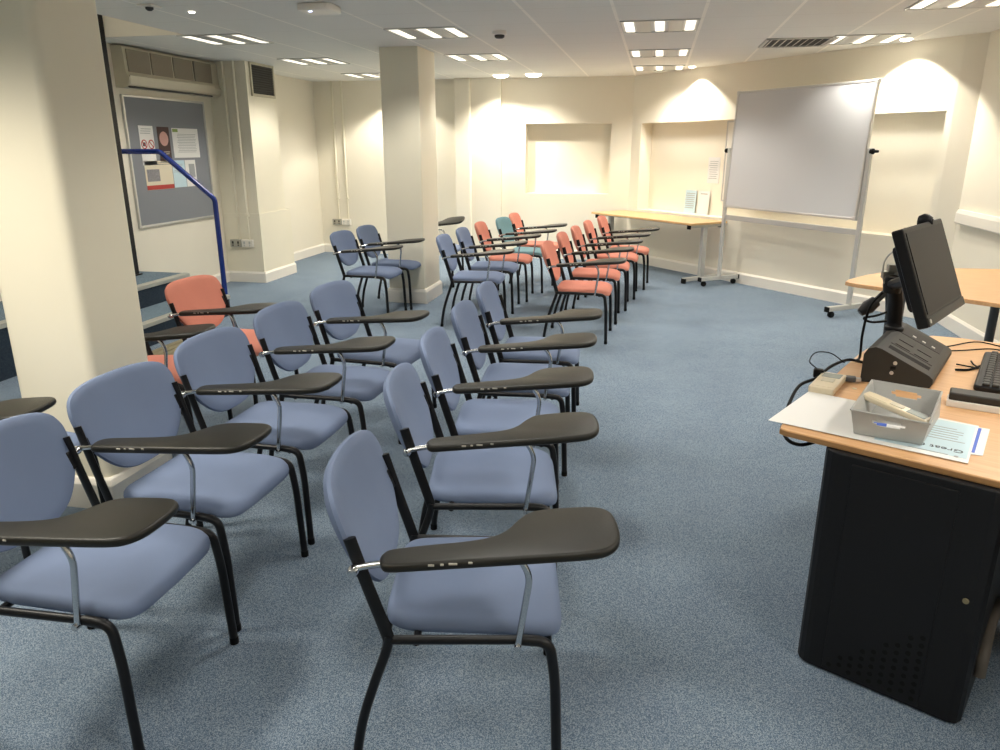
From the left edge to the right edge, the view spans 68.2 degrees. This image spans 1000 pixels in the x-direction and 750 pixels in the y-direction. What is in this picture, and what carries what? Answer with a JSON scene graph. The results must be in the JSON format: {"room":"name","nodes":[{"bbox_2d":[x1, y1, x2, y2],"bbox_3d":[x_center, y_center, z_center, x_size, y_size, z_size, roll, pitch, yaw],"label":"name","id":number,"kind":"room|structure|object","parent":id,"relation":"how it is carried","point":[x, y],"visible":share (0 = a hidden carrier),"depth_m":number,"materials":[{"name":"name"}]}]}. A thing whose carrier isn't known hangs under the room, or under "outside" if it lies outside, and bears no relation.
{"room":"classroom","nodes":[
{"label":"classroom","id":0,"kind":"room"},
{"bbox_2d":[0,0,171,507],"bbox_3d":[-1.916,-0.655,3.219,0.458,2.500,0.440,3,17,11],"label":"pillar","id":1,"kind":"structure","parent":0,"point":[69,292],"depth_m":3.08,"materials":[{"name":"beige paint"}]},
{"bbox_2d":[102,15,183,36],"bbox_3d":[-4.004,-2.353,2.619,1.010,1.100,7.850,3,17,11],"label":"wall","id":2,"kind":"structure","parent":0,"point":[113,27],"depth_m":6.44,"materials":[{"name":"beige paint"}]},
{"bbox_2d":[0,43,323,300],"bbox_3d":[-4.030,-1.334,5.423,0.001,2.500,12.500,3,17,11],"label":"wall","id":3,"kind":"structure","parent":0,"point":[190,247],"depth_m":8.79,"materials":[{"name":"beige paint"}]},
{"bbox_2d":[110,45,220,97],"bbox_3d":[-3.398,-3.124,7.673,0.162,0.375,1.600,3,17,11],"label":"air conditioner","id":4,"kind":"object","parent":3,"relation":"attached to","point":[133,68],"visible":1,"depth_m":7.43,"materials":[{"name":"beige plastic"}]},
{"bbox_2d":[125,49,150,74],"bbox_3d":[-3.468,-3.003,7.084,0.016,0.200,0.325,3,17,11],"label":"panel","id":5,"kind":"object","parent":4,"relation":"attached to","point":[137,61],"depth_m":7.07,"materials":[{"name":"brown"}]},
{"bbox_2d":[149,53,172,77],"bbox_3d":[-3.397,-3.106,7.417,0.016,0.200,0.325,3,17,11],"label":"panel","id":6,"kind":"object","parent":4,"relation":"attached to","point":[161,64],"depth_m":7.40,"materials":[{"name":"brown"}]},
{"bbox_2d":[172,57,193,80],"bbox_3d":[-3.325,-3.208,7.749,0.016,0.200,0.325,3,17,11],"label":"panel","id":7,"kind":"object","parent":4,"relation":"attached to","point":[182,67],"depth_m":7.74,"materials":[{"name":"brown"}]},
{"bbox_2d":[192,61,212,83],"bbox_3d":[-3.254,-3.311,8.081,0.016,0.200,0.325,3,17,11],"label":"grille","id":8,"kind":"object","parent":4,"relation":"attached to","point":[202,70],"depth_m":8.07,"materials":[{"name":"brown"}]},
{"bbox_2d":[119,94,213,228],"bbox_3d":[-3.482,-2.269,7.858,0.026,1.271,1.352,3,17,11],"label":"notice board","id":9,"kind":"object","parent":3,"relation":"attached to","point":[179,204],"visible":0.77,"depth_m":7.74,"materials":[{"name":"grey fabric"}]},
{"bbox_2d":[138,125,156,164],"bbox_3d":[-3.553,-2.315,7.448,0.004,0.380,0.220,3,17,11],"label":"poster","id":10,"kind":"object","parent":9,"relation":"attached to","point":[146,136],"visible":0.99,"depth_m":7.44,"materials":[{"name":"white paper"}]},
{"bbox_2d":[144,161,174,189],"bbox_3d":[-3.527,-2.072,7.654,0.003,0.285,0.445,3,17,11],"label":"poster","id":11,"kind":"object","parent":9,"relation":"attached to","point":[159,175],"visible":0.86,"depth_m":7.64,"materials":[{"name":"beige paper"}]},
{"bbox_2d":[147,169,160,181],"bbox_3d":[-3.546,-2.044,7.562,0.002,0.120,0.200,3,17,11],"label":"photo","id":12,"kind":"object","parent":11,"relation":"attached to","point":[153,175],"depth_m":7.56},
{"bbox_2d":[156,127,171,161],"bbox_3d":[-3.498,-2.405,7.700,0.003,0.345,0.195,3,17,11],"label":"poster","id":13,"kind":"object","parent":9,"relation":"attached to","point":[162,132],"visible":0.93,"depth_m":7.69,"materials":[{"name":"brown paper"}]},
{"bbox_2d":[172,160,186,187],"bbox_3d":[-3.459,-2.173,7.971,0.003,0.280,0.215,3,17,11],"label":"poster","id":14,"kind":"object","parent":9,"relation":"attached to","point":[180,180],"visible":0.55,"depth_m":7.97,"materials":[{"name":"blue paper"}]},
{"bbox_2d":[171,128,199,157],"bbox_3d":[-3.422,-2.529,8.051,0.003,0.303,0.465,3,17,11],"label":"poster","id":15,"kind":"object","parent":9,"relation":"attached to","point":[185,141],"visible":1,"depth_m":8.04,"materials":[{"name":"white paper"}]},
{"bbox_2d":[184,160,196,186],"bbox_3d":[-3.416,-2.234,8.170,0.003,0.280,0.190,3,17,11],"label":"poster","id":16,"kind":"object","parent":9,"relation":"attached to","point":[190,166],"visible":0.82,"depth_m":8.16,"materials":[{"name":"white paper"}]},
{"bbox_2d":[294,243,324,260],"bbox_3d":[-2.960,-1.722,10.699,0.022,0.130,1.968,3,17,11],"label":"baseboard","id":17,"kind":"structure","parent":3,"relation":"attached to","point":[304,253],"depth_m":11.08,"materials":[{"name":"white paint"}]},
{"bbox_2d":[209,61,293,271],"bbox_3d":[-3.009,-2.448,9.034,0.480,2.500,0.785,3,17,11],"label":"wall pier","id":18,"kind":"object","parent":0,"point":[270,227],"visible":0.82,"depth_m":8.79,"materials":[{"name":"beige paint"}]},
{"bbox_2d":[220,61,253,246],"bbox_3d":[-3.102,-2.533,8.585,0.296,2.074,0.044,3,17,11],"label":"conduit","id":19,"kind":"object","parent":18,"relation":"attached to","point":[239,242],"visible":1,"depth_m":8.58,"materials":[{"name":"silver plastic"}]},
{"bbox_2d":[229,271,265,282],"bbox_3d":[-3.090,-1.199,9.006,0.516,0.130,0.022,3,17,11],"label":"baseboard","id":20,"kind":"structure","parent":18,"relation":"attached to","point":[235,276],"depth_m":8.99,"materials":[{"name":"white paint"}]},
{"bbox_2d":[248,61,275,98],"bbox_3d":[-2.781,-3.449,8.647,0.020,0.370,0.550,3,17,11],"label":"vent grille","id":21,"kind":"object","parent":18,"relation":"attached to","point":[262,83],"visible":0.99,"depth_m":8.63,"materials":[{"name":"beige plastic"}]},
{"bbox_2d":[264,262,296,282],"bbox_3d":[-2.765,-1.298,9.327,0.022,0.130,0.803,3,17,11],"label":"baseboard","id":22,"kind":"object","parent":18,"relation":"attached to","point":[289,269],"visible":1,"depth_m":9.30,"materials":[{"name":"white paint"}]},
{"bbox_2d":[379,46,442,303],"bbox_3d":[-0.924,-2.046,7.730,0.443,2.500,0.608,3,17,11],"label":"pillar","id":23,"kind":"structure","parent":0,"point":[407,73],"depth_m":7.48,"materials":[{"name":"beige paint"}]},
{"bbox_2d":[312,76,634,250],"bbox_3d":[-0.451,-3.031,10.925,4.695,2.500,0.220,3,17,11],"label":"wall","id":24,"kind":"structure","parent":0,"point":[566,141],"depth_m":10.73,"materials":[{"name":"beige paint"}]},
{"bbox_2d":[330,81,351,224],"bbox_3d":[-2.444,-3.316,11.124,0.296,2.074,0.044,3,17,11],"label":"pipe","id":25,"kind":"object","parent":24,"relation":"attached to","point":[339,221],"visible":1,"depth_m":11.13,"materials":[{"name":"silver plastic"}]},
{"bbox_2d":[454,78,501,256],"bbox_3d":[-0.314,-2.967,10.717,0.670,2.500,0.150,3,17,11],"label":"wall","id":26,"kind":"structure","parent":0,"point":[477,101],"depth_m":10.60,"materials":[{"name":"beige paint"}]},
{"bbox_2d":[0,252,999,749],"bbox_3d":[-0.235,0.090,5.046,7.750,0.001,12.500,3,17,11],"label":"floor","id":27,"kind":"structure","parent":0,"point":[686,636],"depth_m":2.61,"materials":[{"name":"blue carpet"}]},
{"bbox_2d":[0,397,104,559],"bbox_3d":[-1.956,0.342,2.869,0.748,0.802,0.584,1,17,3],"label":"chair","id":28,"kind":"object","parent":27,"relation":"on","point":[12,407],"visible":0.28,"depth_m":2.64,"materials":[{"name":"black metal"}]},
{"bbox_2d":[0,271,189,381],"bbox_3d":[-3.981,0.072,4.420,0.657,0.403,6.230,3,17,11],"label":"stage","id":29,"kind":"object","parent":27,"relation":"on","point":[151,286],"visible":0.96,"depth_m":6.62,"materials":[{"name":"carpet"}]},
{"bbox_2d":[97,14,142,275],"bbox_3d":[-3.527,-2.482,6.617,0.130,3.190,0.130,3,17,11],"label":"post","id":30,"kind":"object","parent":29,"relation":"on","point":[100,19],"visible":0.3,"depth_m":6.73,"materials":[{"name":"black metal"}]},
{"bbox_2d":[0,413,238,749],"bbox_3d":[-1.155,0.572,2.121,0.748,0.802,0.584,3,17,10],"label":"chair","id":31,"kind":"object","parent":27,"relation":"on","point":[115,559],"visible":1,"depth_m":2.04,"materials":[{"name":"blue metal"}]},
{"bbox_2d":[121,149,227,294],"bbox_3d":[-3.147,-1.380,7.168,1.045,1.559,0.130,3,17,11],"label":"handrail","id":32,"kind":"object","parent":27,"relation":"on","point":[161,153],"visible":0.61,"depth_m":6.99,"materials":[{"name":"metal"}]},
{"bbox_2d":[140,294,229,345],"bbox_3d":[-3.010,-0.458,6.478,0.428,0.203,1.680,3,17,11],"label":"step","id":33,"kind":"structure","parent":27,"relation":"on","point":[155,318],"depth_m":6.29,"materials":[{"name":"carpet"}]},
{"bbox_2d":[66,361,308,631],"bbox_3d":[-1.070,0.407,2.656,0.748,0.802,0.584,4,18,13],"label":"chair","id":34,"kind":"object","parent":27,"relation":"on","point":[126,416],"visible":0.92,"depth_m":2.57,"materials":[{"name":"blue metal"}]},
{"bbox_2d":[144,324,232,422],"bbox_3d":[-1.814,-0.001,3.978,0.748,0.802,0.583,0,17,2],"label":"chair","id":35,"kind":"object","parent":27,"relation":"on","point":[187,331],"visible":0.2,"depth_m":3.74,"materials":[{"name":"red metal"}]},
{"bbox_2d":[147,339,256,356],"bbox_3d":[-2.333,-0.209,5.992,0.900,0.014,0.500,3,17,11],"label":"floor mat","id":36,"kind":"object","parent":27,"relation":"on","point":[171,347],"visible":0.12,"depth_m":5.97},
{"bbox_2d":[165,275,298,414],"bbox_3d":[-1.612,-0.180,4.562,0.748,0.802,0.584,4,18,14],"label":"chair","id":37,"kind":"object","parent":27,"relation":"on","point":[198,299],"visible":0.53,"depth_m":4.51,"materials":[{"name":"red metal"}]},
{"bbox_2d":[173,327,354,544],"bbox_3d":[-0.959,0.238,3.204,0.748,0.802,0.584,4,18,12],"label":"chair","id":38,"kind":"object","parent":27,"relation":"on","point":[216,368],"visible":0.77,"depth_m":3.12,"materials":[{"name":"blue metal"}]},
{"bbox_2d":[253,301,400,455],"bbox_3d":[-0.829,0.062,3.777,0.748,0.802,0.584,4,17,11],"label":"chair","id":39,"kind":"object","parent":27,"relation":"on","point":[285,332],"visible":0.7,"depth_m":3.65,"materials":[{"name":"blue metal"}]},
{"bbox_2d":[330,230,406,312],"bbox_3d":[-1.228,-0.967,7.111,0.748,0.802,0.584,4,18,12],"label":"chair","id":40,"kind":"object","parent":27,"relation":"on","point":[345,246],"visible":0.89,"depth_m":7.01,"materials":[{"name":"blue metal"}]},
{"bbox_2d":[309,280,436,407],"bbox_3d":[-0.708,-0.120,4.365,0.748,0.802,0.584,5,18,15],"label":"chair","id":41,"kind":"object","parent":27,"relation":"on","point":[337,307],"visible":0.77,"depth_m":4.24,"materials":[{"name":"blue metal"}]},
{"bbox_2d":[356,225,424,309],"bbox_3d":[-1.081,-1.124,7.620,0.748,0.802,0.584,3,17,11],"label":"chair","id":42,"kind":"object","parent":27,"relation":"on","point":[368,236],"visible":0.9,"depth_m":7.49,"materials":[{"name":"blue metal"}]},
{"bbox_2d":[438,216,464,287],"bbox_3d":[-0.730,-1.494,8.803,0.746,0.812,0.591,3,17,11],"label":"chair","id":43,"kind":"object","parent":27,"relation":"on","point":[459,219],"visible":0.17,"depth_m":8.48,"materials":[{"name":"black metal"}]},
{"bbox_2d":[323,430,619,749],"bbox_3d":[-0.079,0.601,2.028,0.748,0.802,0.584,0,17,1],"label":"chair","id":44,"kind":"object","parent":27,"relation":"on","point":[506,583],"visible":1,"depth_m":1.85,"materials":[{"name":"blue fabric"}]},
{"bbox_2d":[436,234,514,326],"bbox_3d":[-0.212,-0.881,6.834,0.748,0.802,0.584,2,17,7],"label":"chair","id":45,"kind":"object","parent":27,"relation":"on","point":[450,256],"visible":0.9,"depth_m":6.69,"materials":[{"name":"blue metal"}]},
{"bbox_2d":[383,363,598,568],"bbox_3d":[-0.038,0.394,2.700,0.748,0.802,0.584,0,17,1],"label":"chair","id":46,"kind":"object","parent":27,"relation":"on","point":[481,471],"visible":0.86,"depth_m":2.52,"materials":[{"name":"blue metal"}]},
{"bbox_2d":[456,227,527,313],"bbox_3d":[-0.070,-1.062,7.421,0.748,0.802,0.583,3,17,8],"label":"chair","id":47,"kind":"object","parent":27,"relation":"on","point":[466,241],"visible":0.84,"depth_m":7.27,"materials":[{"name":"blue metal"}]},
{"bbox_2d":[419,327,593,529],"bbox_3d":[0.025,0.225,3.248,0.748,0.802,0.584,1,17,4],"label":"chair","id":48,"kind":"object","parent":27,"relation":"on","point":[440,360],"visible":0.79,"depth_m":3.11,"materials":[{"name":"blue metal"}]},
{"bbox_2d":[474,221,540,301],"bbox_3d":[0.095,-1.236,7.984,0.748,0.802,0.584,3,17,9],"label":"chair","id":49,"kind":"object","parent":27,"relation":"on","point":[484,235],"visible":0.74,"depth_m":7.82,"materials":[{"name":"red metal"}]},
{"bbox_2d":[451,300,596,476],"bbox_3d":[0.121,0.048,3.821,0.748,0.802,0.584,2,17,7],"label":"chair","id":50,"kind":"object","parent":27,"relation":"on","point":[469,327],"visible":0.73,"depth_m":3.63,"materials":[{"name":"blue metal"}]},
{"bbox_2d":[496,217,556,292],"bbox_3d":[0.322,-1.390,8.484,0.748,0.802,0.584,5,18,17],"label":"chair","id":51,"kind":"object","parent":27,"relation":"on","point":[505,228],"visible":0.65,"depth_m":8.31,"materials":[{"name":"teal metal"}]},
{"bbox_2d":[509,212,566,278],"bbox_3d":[0.476,-1.570,9.069,0.748,0.802,0.584,4,18,12],"label":"chair","id":52,"kind":"object","parent":27,"relation":"on","point":[515,218],"visible":0.52,"depth_m":8.96,"materials":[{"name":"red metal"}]},
{"bbox_2d":[476,281,602,411],"bbox_3d":[0.228,-0.122,4.374,0.748,0.802,0.584,2,17,8],"label":"chair","id":53,"kind":"object","parent":27,"relation":"on","point":[491,304],"visible":0.77,"depth_m":4.18,"materials":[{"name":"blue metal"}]},
{"bbox_2d":[540,240,626,344],"bbox_3d":[0.707,-0.720,6.311,0.748,0.802,0.584,4,18,12],"label":"chair","id":54,"kind":"object","parent":27,"relation":"on","point":[551,257],"visible":0.96,"depth_m":6.15,"materials":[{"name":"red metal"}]},
{"bbox_2d":[556,231,634,324],"bbox_3d":[0.894,-0.932,7.000,0.748,0.802,0.584,3,17,11],"label":"chair","id":55,"kind":"object","parent":27,"relation":"on","point":[565,246],"visible":0.88,"depth_m":6.83,"materials":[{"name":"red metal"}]},
{"bbox_2d":[571,225,642,310],"bbox_3d":[1.080,-1.104,7.556,0.748,0.802,0.584,3,17,11],"label":"chair","id":56,"kind":"object","parent":27,"relation":"on","point":[579,240],"visible":0.82,"depth_m":7.36,"materials":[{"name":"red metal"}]},
{"bbox_2d":[583,220,650,299],"bbox_3d":[1.272,-1.277,8.118,0.748,0.802,0.584,4,18,12],"label":"chair","id":57,"kind":"object","parent":27,"relation":"on","point":[591,233],"visible":0.75,"depth_m":7.93,"materials":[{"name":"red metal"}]},
{"bbox_2d":[597,215,659,289],"bbox_3d":[1.493,-1.443,8.656,0.748,0.802,0.584,5,18,15],"label":"chair","id":58,"kind":"object","parent":27,"relation":"on","point":[604,226],"visible":0.68,"depth_m":8.47,"materials":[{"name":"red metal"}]},
{"bbox_2d":[591,210,726,283],"bbox_3d":[2.006,-1.714,9.674,0.600,0.720,1.928,-10,20,-29],"label":"table","id":59,"kind":"object","parent":27,"relation":"on","point":[690,222],"visible":0.68,"depth_m":9.03,"materials":[{"name":"laminate"}]},
{"bbox_2d":[698,78,880,317],"bbox_3d":[3.007,-1.861,7.699,0.594,2.164,2.005,-8,19,-24],"label":"whiteboard","id":60,"kind":"object","parent":27,"relation":"on","point":[800,150],"visible":0.91,"depth_m":7.43,"materials":[{"name":"white ceramic"}]},
{"bbox_2d":[779,336,999,722],"bbox_3d":[1.893,0.467,2.543,1.487,0.746,1.686,14,22,38],"label":"desk","id":61,"kind":"object","parent":27,"relation":"on","point":[903,589],"visible":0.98,"depth_m":2.11,"materials":[{"name":"brown wood"}]},
{"bbox_2d":[782,358,862,446],"bbox_3d":[1.148,0.075,2.643,0.157,0.090,0.848,11,20,32],"label":"cable","id":62,"kind":"object","parent":61,"relation":"hanging from","point":[798,386],"visible":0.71,"depth_m":2.63,"materials":[{"name":"black rubber"}]},
{"bbox_2d":[808,372,845,395],"bbox_3d":[1.178,0.029,2.653,0.085,0.026,0.216,12,21,33],"label":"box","id":63,"kind":"object","parent":61,"relation":"on","point":[827,383],"visible":1,"depth_m":2.61,"materials":[{"name":"beige plastic"}]},
{"bbox_2d":[857,290,887,333],"bbox_3d":[1.603,-0.243,3.138,0.165,0.260,0.090,3,17,11],"label":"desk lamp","id":64,"kind":"object","parent":61,"relation":"on","point":[863,308],"visible":0.26,"depth_m":3.12,"materials":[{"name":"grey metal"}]},
{"bbox_2d":[769,391,978,463],"bbox_3d":[1.173,0.146,2.305,0.541,0.002,0.378,13,21,36],"label":"sheet","id":65,"kind":"object","parent":61,"relation":"on","point":[947,439],"visible":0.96,"depth_m":2.26,"materials":[{"name":"white paper"}]},
{"bbox_2d":[850,379,942,444],"bbox_3d":[1.225,0.112,2.278,0.214,0.078,0.358,12,21,33],"label":"storage basket","id":66,"kind":"object","parent":65,"relation":"on","point":[864,413],"visible":0.94,"depth_m":2.26,"materials":[{"name":"grey plastic"}]},
{"bbox_2d":[864,391,932,422],"bbox_3d":[1.223,0.102,2.278,0.048,0.052,0.203,-13,21,-36],"label":"remote","id":67,"kind":"object","parent":66,"relation":"in","point":[874,398],"visible":0.76,"depth_m":2.27,"materials":[{"name":"beige plastic"}]},
{"bbox_2d":[860,322,951,387],"bbox_3d":[1.580,-0.087,2.842,0.225,0.133,0.557,13,21,35],"label":"control console","id":68,"kind":"object","parent":61,"relation":"on","point":[911,357],"visible":0.97,"depth_m":2.69,"materials":[{"name":"grey plastic"}]},
{"bbox_2d":[883,219,964,331],"bbox_3d":[1.462,-0.314,2.616,0.275,0.448,0.617,15,23,40],"label":"monitor","id":69,"kind":"object","parent":68,"relation":"on","point":[927,279],"visible":0.99,"depth_m":2.45,"materials":[{"name":"black plastic"}]},
{"bbox_2d":[857,291,883,359],"bbox_3d":[1.452,-0.194,2.924,0.045,0.293,0.095,-3,17,-8],"label":"lead","id":70,"kind":"object","parent":69,"relation":"hanging from","point":[882,292],"visible":0.91,"depth_m":2.95,"materials":[{"name":"black rubber"}]},
{"bbox_2d":[946,387,999,413],"bbox_3d":[1.595,0.088,2.424,0.217,0.049,0.075,11,20,31],"label":"board rubber","id":71,"kind":"object","parent":61,"relation":"on","point":[988,402],"visible":1,"depth_m":2.42,"materials":[{"name":"black plastic"}]},
{"bbox_2d":[971,427,989,455],"bbox_3d":[1.310,0.180,2.204,0.239,0.002,0.296,12,21,34],"label":"paper sheet","id":72,"kind":"object","parent":61,"relation":"on","point":[980,441],"visible":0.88,"depth_m":2.15,"materials":[{"name":"white"}]},
{"bbox_2d":[973,597,999,678],"bbox_3d":[1.584,0.800,2.330,0.567,0.224,0.062,-15,23,-40],"label":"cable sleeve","id":73,"kind":"object","parent":61,"relation":"attached to","point":[982,662],"visible":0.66,"depth_m":2.15,"materials":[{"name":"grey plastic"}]},
{"bbox_2d":[973,351,999,393],"bbox_3d":[1.915,-0.009,2.768,0.200,0.031,0.560,12,21,34],"label":"keyboard","id":74,"kind":"object","parent":61,"relation":"on","point":[988,376],"visible":1,"depth_m":2.71,"materials":[{"name":"black plastic"}]},
{"bbox_2d":[845,268,999,341],"bbox_3d":[2.951,-0.225,4.846,1.350,0.720,1.670,3,17,11],"label":"table","id":75,"kind":"object","parent":27,"relation":"on","point":[977,286],"visible":0.29,"depth_m":4.88,"materials":[{"name":"laminate"}]},
{"bbox_2d":[95,0,999,81],"bbox_3d":[-0.235,-2.299,4.309,7.750,0.001,12.500,3,17,11],"label":"ceiling","id":76,"kind":"structure","parent":0,"point":[551,38],"depth_m":6.03,"materials":[{"name":"paint"}]},
{"bbox_2d":[176,33,273,45],"bbox_3d":[-2.449,-3.007,6.618,0.602,0.012,0.602,3,17,11],"label":"recessed light","id":77,"kind":"object","parent":76,"relation":"in","point":[212,39],"visible":1,"depth_m":6.59,"materials":[{"name":"grey"}]},
{"bbox_2d":[184,36,220,43],"bbox_3d":[-2.681,-3.021,6.664,0.074,0.005,0.520,3,17,11],"label":"diffuser","id":78,"kind":"object","parent":77,"relation":"attached to","point":[186,37],"depth_m":6.66,"materials":[{"name":"white"}]},
{"bbox_2d":[209,35,245,43],"bbox_3d":[-2.449,-3.006,6.618,0.074,0.005,0.520,3,17,11],"label":"diffuser","id":79,"kind":"object","parent":77,"relation":"attached to","point":[214,37],"depth_m":6.63,"materials":[{"name":"white"}]},
{"bbox_2d":[233,35,267,42],"bbox_3d":[-2.217,-2.992,6.573,0.074,0.005,0.520,3,17,11],"label":"diffuser","id":80,"kind":"object","parent":77,"relation":"attached to","point":[245,37],"depth_m":6.55,"materials":[{"name":"white"}]},
{"bbox_2d":[277,57,349,64],"bbox_3d":[-2.087,-3.527,8.303,0.602,0.012,0.602,3,17,11],"label":"recessed light","id":81,"kind":"object","parent":76,"relation":"in","point":[300,61],"visible":1,"depth_m":8.28,"materials":[{"name":"white"}]},
{"bbox_2d":[297,2,340,15],"bbox_3d":[-1.236,-2.501,5.050,0.240,0.050,0.240,3,17,11],"label":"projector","id":82,"kind":"object","parent":76,"relation":"attached to","point":[311,8],"visible":1,"depth_m":4.96,"materials":[{"name":"white paint"}]},
{"bbox_2d":[341,73,379,77],"bbox_3d":[-1.739,-4.026,9.922,0.602,0.012,0.602,3,17,11],"label":"recessed light","id":83,"kind":"object","parent":76,"relation":"in","point":[356,75],"visible":0.68,"depth_m":9.90,"materials":[{"name":"white"}]},
{"bbox_2d":[383,26,471,39],"bbox_3d":[-0.598,-2.895,6.255,0.602,0.012,0.602,3,17,11],"label":"recessed light","id":84,"kind":"object","parent":76,"relation":"in","point":[442,31],"visible":1,"depth_m":6.22,"materials":[{"name":"white"}]},
{"bbox_2d":[389,30,415,38],"bbox_3d":[-0.830,-2.908,6.300,0.074,0.005,0.520,3,17,11],"label":"diffuser","id":85,"kind":"object","parent":84,"relation":"attached to","point":[401,34],"depth_m":6.30,"materials":[{"name":"white"}]},
{"bbox_2d":[417,29,441,37],"bbox_3d":[-0.598,-2.894,6.255,0.074,0.005,0.520,3,17,11],"label":"diffuser","id":86,"kind":"object","parent":84,"relation":"attached to","point":[425,31],"depth_m":6.25,"materials":[{"name":"white"}]},
{"bbox_2d":[444,28,467,36],"bbox_3d":[-0.365,-2.880,6.209,0.074,0.005,0.520,3,17,11],"label":"diffuser","id":87,"kind":"object","parent":84,"relation":"attached to","point":[456,31],"depth_m":6.19,"materials":[{"name":"white"}]},
{"bbox_2d":[443,53,510,61],"bbox_3d":[-0.235,-3.414,7.939,0.602,0.012,0.602,3,17,11],"label":"recessed light","id":88,"kind":"object","parent":76,"relation":"in","point":[490,56],"visible":1,"depth_m":7.92,"materials":[{"name":"white"}]},
{"bbox_2d":[629,48,690,57],"bbox_3d":[1.635,-3.301,7.572,0.602,0.012,0.602,3,17,11],"label":"recessed light","id":89,"kind":"object","parent":76,"relation":"in","point":[683,51],"visible":1,"depth_m":7.55,"materials":[{"name":"white"}]},
{"bbox_2d":[634,65,685,70],"bbox_3d":[1.943,-3.743,9.004,0.602,0.012,0.602,3,17,11],"label":"recessed light","id":90,"kind":"object","parent":76,"relation":"in","point":[646,67],"visible":1,"depth_m":8.99,"materials":[{"name":"white"}]},
{"bbox_2d":[620,18,700,33],"bbox_3d":[1.273,-2.782,5.887,0.602,0.012,0.602,3,17,11],"label":"recessed light","id":91,"kind":"object","parent":76,"relation":"in","point":[675,25],"visible":1,"depth_m":5.83,"materials":[{"name":"white"}]},
{"bbox_2d":[758,37,839,47],"bbox_3d":[2.735,-3.060,6.801,0.610,0.022,0.600,3,17,11],"label":"ceiling vent","id":92,"kind":"object","parent":76,"relation":"in","point":[802,41],"visible":0.99,"depth_m":6.79,"materials":[{"name":"grey"}]},
{"bbox_2d":[822,33,910,44],"bbox_3d":[3.254,-3.002,6.601,0.602,0.012,0.602,3,17,11],"label":"recessed light","id":93,"kind":"object","parent":76,"relation":"in","point":[847,40],"visible":0.97,"depth_m":6.53,"materials":[{"name":"white"}]},
{"bbox_2d":[853,35,875,43],"bbox_3d":[3.254,-3.001,6.601,0.074,0.005,0.520,3,17,11],"label":"diffuser","id":94,"kind":"object","parent":93,"relation":"attached to","point":[865,38],"depth_m":6.60,"materials":[{"name":"white"}]},
{"bbox_2d":[880,35,903,42],"bbox_3d":[3.486,-2.987,6.555,0.074,0.005,0.520,3,17,11],"label":"diffuser","id":95,"kind":"object","parent":93,"relation":"attached to","point":[892,39],"depth_m":6.58,"materials":[{"name":"white"}]},
{"bbox_2d":[904,0,999,10],"bbox_3d":[3.070,-2.459,4.842,0.602,0.012,0.602,3,17,11],"label":"recessed light","id":96,"kind":"object","parent":76,"relation":"in","point":[940,4],"visible":1,"depth_m":4.98,"materials":[{"name":"white"}]},
{"bbox_2d":[910,0,936,8],"bbox_3d":[2.838,-2.473,4.888,0.074,0.005,0.520,3,17,11],"label":"diffuser","id":97,"kind":"object","parent":96,"relation":"attached to","point":[925,2],"depth_m":4.98,"materials":[{"name":"white"}]},
{"bbox_2d":[948,0,973,7],"bbox_3d":[3.070,-2.459,4.842,0.074,0.005,0.520,3,17,11],"label":"diffuser","id":98,"kind":"object","parent":96,"relation":"attached to","point":[962,2],"depth_m":4.94,"materials":[{"name":"white"}]},
{"bbox_2d":[627,35,965,302],"bbox_3d":[3.007,-2.312,8.594,0.200,2.500,4.400,-10,20,-28],"label":"wall","id":99,"kind":"structure","parent":0,"point":[680,118],"depth_m":8.07,"materials":[{"name":"beige paint"}]},
{"bbox_2d":[684,190,696,212],"bbox_3d":[2.498,-2.276,9.693,0.024,0.290,0.200,-10,20,-28],"label":"leaflet","id":100,"kind":"object","parent":99,"relation":"on","point":[690,197],"visible":1,"depth_m":9.69,"materials":[{"name":"white paper"}]},
{"bbox_2d":[696,191,709,214],"bbox_3d":[2.615,-2.216,9.498,0.024,0.290,0.200,-10,20,-28],"label":"leaflet","id":101,"kind":"object","parent":99,"relation":"on","point":[704,196],"visible":1,"depth_m":9.49,"materials":[{"name":"white paper"}]},
{"bbox_2d":[707,157,720,183],"bbox_3d":[2.691,-2.575,9.294,0.004,0.315,0.200,-10,20,-28],"label":"notice","id":102,"kind":"object","parent":99,"relation":"attached to","point":[714,162],"visible":1,"depth_m":9.29,"materials":[{"name":"white paper"}]},
{"bbox_2d":[721,121,733,200],"bbox_3d":[3.014,-2.495,8.662,0.037,0.948,1.002,-10,20,-28],"label":"wall panel","id":103,"kind":"object","parent":99,"relation":"attached to","point":[730,124],"visible":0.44,"depth_m":8.98,"materials":[{"name":"white paint"}]},
{"bbox_2d":[637,255,913,317],"bbox_3d":[2.906,-1.166,8.898,0.022,0.130,4.418,-10,20,-28],"label":"baseboard","id":104,"kind":"structure","parent":99,"relation":"attached to","point":[836,296],"depth_m":8.47,"materials":[{"name":"white paint"}]},
{"bbox_2d":[935,29,999,341],"bbox_3d":[3.159,-0.403,2.402,0.143,2.500,9.201,3,17,11],"label":"wall","id":105,"kind":"structure","parent":0,"point":[970,181],"depth_m":6.33,"materials":[{"name":"beige paint"}]},
{"bbox_2d":[937,314,999,342],"bbox_3d":[3.208,0.748,2.691,0.022,0.130,9.098,3,17,11],"label":"baseboard","id":106,"kind":"structure","parent":105,"relation":"attached to","point":[950,322],"depth_m":6.38,"materials":[{"name":"white paint"}]},
{"bbox_2d":[954,209,999,233],"bbox_3d":[3.194,-0.132,2.424,0.050,0.120,8.900,3,17,11],"label":"trunking","id":107,"kind":"object","parent":105,"relation":"attached to","point":[985,222],"visible":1,"depth_m":6.12,"materials":[{"name":"white paint"}]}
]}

